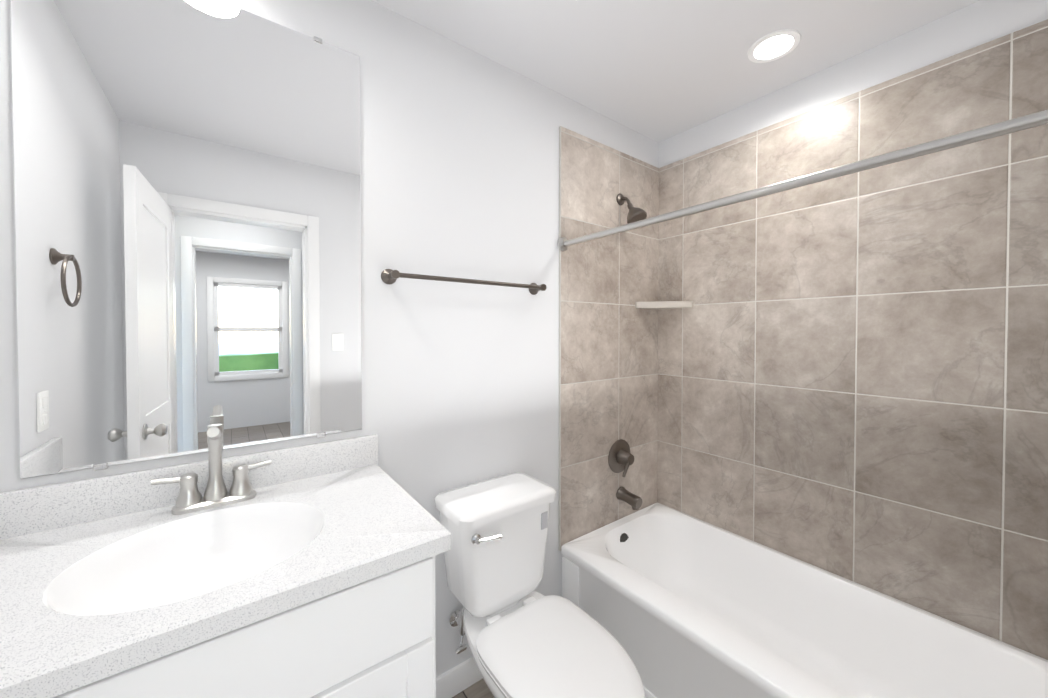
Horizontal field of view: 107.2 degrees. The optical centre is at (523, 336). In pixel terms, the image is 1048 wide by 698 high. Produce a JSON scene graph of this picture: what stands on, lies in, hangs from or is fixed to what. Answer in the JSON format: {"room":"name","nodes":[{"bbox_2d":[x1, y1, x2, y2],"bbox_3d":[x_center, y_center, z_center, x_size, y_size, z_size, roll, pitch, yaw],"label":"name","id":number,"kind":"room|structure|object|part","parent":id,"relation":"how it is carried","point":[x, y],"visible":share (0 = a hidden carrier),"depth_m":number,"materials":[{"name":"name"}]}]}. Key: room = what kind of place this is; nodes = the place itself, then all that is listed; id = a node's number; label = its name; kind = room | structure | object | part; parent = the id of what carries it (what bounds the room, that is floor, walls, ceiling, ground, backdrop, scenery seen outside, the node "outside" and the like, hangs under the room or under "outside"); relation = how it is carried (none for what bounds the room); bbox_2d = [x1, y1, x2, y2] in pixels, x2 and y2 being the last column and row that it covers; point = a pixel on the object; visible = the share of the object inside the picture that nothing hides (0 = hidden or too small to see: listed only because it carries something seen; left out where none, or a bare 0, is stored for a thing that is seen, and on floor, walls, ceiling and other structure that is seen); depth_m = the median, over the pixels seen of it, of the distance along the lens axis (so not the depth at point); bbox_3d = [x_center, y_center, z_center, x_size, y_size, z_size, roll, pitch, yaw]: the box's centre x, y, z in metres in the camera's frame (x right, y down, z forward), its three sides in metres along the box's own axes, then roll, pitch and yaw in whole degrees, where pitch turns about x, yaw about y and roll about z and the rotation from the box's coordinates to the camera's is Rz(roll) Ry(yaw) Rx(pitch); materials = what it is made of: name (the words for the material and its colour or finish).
{"room":"bathroom","nodes":[
{"label":"bathroom","id":0,"kind":"room"},
{"bbox_2d":[0,0,658,676],"bbox_3d":[-0.230,0.126,1.545,2.640,2.440,0.120,-1,1,-37],"label":"wall","id":1,"kind":"structure","parent":0,"point":[460,178],"depth_m":1.42,"materials":[{"name":"white paint"}]},
{"bbox_2d":[10,0,361,478],"bbox_3d":[-0.800,-0.293,1.027,0.699,1.198,0.010,-1,1,-37],"label":"mirror","id":2,"kind":"object","parent":1,"relation":"attached to","point":[187,199],"visible":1,"depth_m":0.97,"materials":[{"name":"clear glass"}]},
{"bbox_2d":[0,434,377,539],"bbox_3d":[-0.812,0.371,1.020,0.829,0.096,0.022,-1,1,-37],"label":"backsplash","id":3,"kind":"structure","parent":1,"relation":"attached to","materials":[{"name":"stone"}]},
{"bbox_2d":[436,657,482,697],"bbox_3d":[-0.171,1.296,1.523,0.831,0.100,0.014,-1,1,-37],"label":"baseboard","id":4,"kind":"structure","parent":1,"relation":"attached to","point":[457,679],"depth_m":1.46,"materials":[{"name":"white paint"}]},
{"bbox_2d":[381,269,546,294],"bbox_3d":[-0.185,-0.204,1.452,0.670,0.052,0.074,-1,1,-37],"label":"towel bar","id":5,"kind":"object","parent":1,"relation":"attached to","point":[389,276],"visible":1,"depth_m":1.36,"materials":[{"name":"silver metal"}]},
{"bbox_2d":[558,126,658,550],"bbox_3d":[0.466,0.013,1.984,0.760,1.927,0.012,-1,1,-37],"label":"wall tile","id":6,"kind":"structure","parent":1,"relation":"attached to","point":[608,364],"depth_m":1.92,"materials":[{"name":"beige tile"}]},
{"bbox_2d":[608,439,633,476],"bbox_3d":[0.519,0.619,1.975,0.172,0.172,0.079,-1,1,-37],"label":"shower valve","id":7,"kind":"object","parent":6,"relation":"attached to","point":[620,457],"visible":1,"depth_m":1.97,"materials":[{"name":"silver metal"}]},
{"bbox_2d":[616,487,641,509],"bbox_3d":[0.538,0.824,1.970,0.070,0.087,0.124,-1,1,-37],"label":"tub spout","id":8,"kind":"object","parent":6,"relation":"attached to","point":[634,501],"visible":1,"depth_m":1.95,"materials":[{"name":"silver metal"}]},
{"bbox_2d":[616,193,646,223],"bbox_3d":[0.540,-0.644,1.928,0.102,0.182,0.149,-1,1,-37],"label":"shower head","id":9,"kind":"object","parent":6,"relation":"attached to","point":[635,214],"visible":0.92,"depth_m":1.90},
{"bbox_2d":[558,110,1047,250],"bbox_3d":[0.628,-0.411,1.153,0.060,0.060,1.500,-1,1,-37],"label":"curtain rod","id":10,"kind":"object","parent":6,"relation":"attached to","point":[1029,121],"visible":1,"depth_m":0.93,"materials":[{"name":"silver metal"}]},
{"bbox_2d":[635,301,692,308],"bbox_3d":[0.743,-0.171,2.050,0.210,0.034,0.210,-1,1,-37],"label":"corner shelf","id":11,"kind":"object","parent":1,"relation":"attached to","point":[665,304],"visible":1,"depth_m":2.04,"materials":[{"name":"beige ceramic"}]},
{"bbox_2d":[452,678,493,697],"bbox_3d":[1.093,1.436,-1.194,5.000,0.100,6.120,-1,1,-37],"label":"floor","id":12,"kind":"structure","parent":0,"point":[479,689],"depth_m":1.46,"materials":[{"name":"tile"}]},
{"bbox_2d":[0,424,450,697],"bbox_3d":[-0.654,0.782,0.815,0.829,1.148,0.550,-1,1,-37],"label":"bathroom vanity","id":13,"kind":"object","parent":12,"relation":"on","point":[305,571],"visible":1,"depth_m":0.77,"materials":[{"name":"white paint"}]},
{"bbox_2d":[151,424,270,514],"bbox_3d":[-0.751,0.313,0.939,0.236,0.213,0.136,-1,1,-37],"label":"faucet","id":14,"kind":"object","parent":13,"relation":"on","point":[241,497],"depth_m":0.96,"materials":[{"name":"silver metal"}]},
{"bbox_2d":[434,472,644,697],"bbox_3d":[0.045,0.956,1.214,0.398,0.790,0.730,-1,1,-37],"label":"toilet","id":15,"kind":"object","parent":12,"relation":"on","point":[524,639],"visible":0.98,"depth_m":1.25,"materials":[{"name":"white ceramic"}]},
{"bbox_3d":[-0.117,0.638,1.228,0.095,0.032,0.035,-1,1,-37],"label":"lever","id":16,"kind":"part","parent":15,"relation":"part of","materials":[{"name":"silver metal"}]},
{"bbox_3d":[-0.099,0.760,1.403,0.398,0.404,0.250,-1,1,-37],"label":"tank","id":17,"kind":"part","parent":15,"relation":"part of","materials":[{"name":"white ceramic"}]},
{"bbox_3d":[0.048,1.158,1.212,0.366,0.385,0.703,-1,1,-37],"label":"bowl","id":18,"kind":"part","parent":15,"relation":"part of","materials":[{"name":"white ceramic"}]},
{"bbox_3d":[0.108,0.944,1.129,0.376,0.044,0.520,-1,1,-37],"label":"seat","id":19,"kind":"part","parent":15,"relation":"part of","materials":[{"name":"white plastic"}]},
{"bbox_2d":[561,503,1047,697],"bbox_3d":[0.915,1.151,1.392,0.744,0.393,1.496,-1,1,-37],"label":"bathtub","id":20,"kind":"object","parent":12,"relation":"on","point":[674,603],"visible":0.94,"depth_m":1.45,"materials":[{"name":"white ceramic"}]},
{"bbox_2d":[371,0,979,142],"bbox_3d":[1.093,-1.103,-1.232,5.000,0.100,6.120,-1,1,-37],"label":"ceiling","id":21,"kind":"structure","parent":0,"point":[658,71],"depth_m":1.43,"materials":[{"name":"grey paint"}]},
{"bbox_2d":[747,29,800,62],"bbox_3d":[0.938,-1.090,1.454,0.170,0.006,0.170,-1,1,-37],"label":"recessed light","id":22,"kind":"object","parent":21,"relation":"in","point":[773,46],"visible":1,"depth_m":1.45,"materials":[{"name":"white plastic"}]},
{"bbox_2d":[658,0,1047,167],"bbox_3d":[1.308,0.125,1.597,0.120,2.440,1.644,-1,1,-37],"label":"wall","id":23,"kind":"structure","parent":0,"point":[978,23],"depth_m":1.47,"materials":[{"name":"white paint"}]},
{"bbox_2d":[657,19,1047,659],"bbox_3d":[1.222,0.018,1.599,0.012,1.927,1.512,-1,1,-37],"label":"wall tile","id":24,"kind":"structure","parent":23,"relation":"attached to","point":[853,377],"depth_m":1.44,"materials":[{"name":"beige tile"}]}
]}

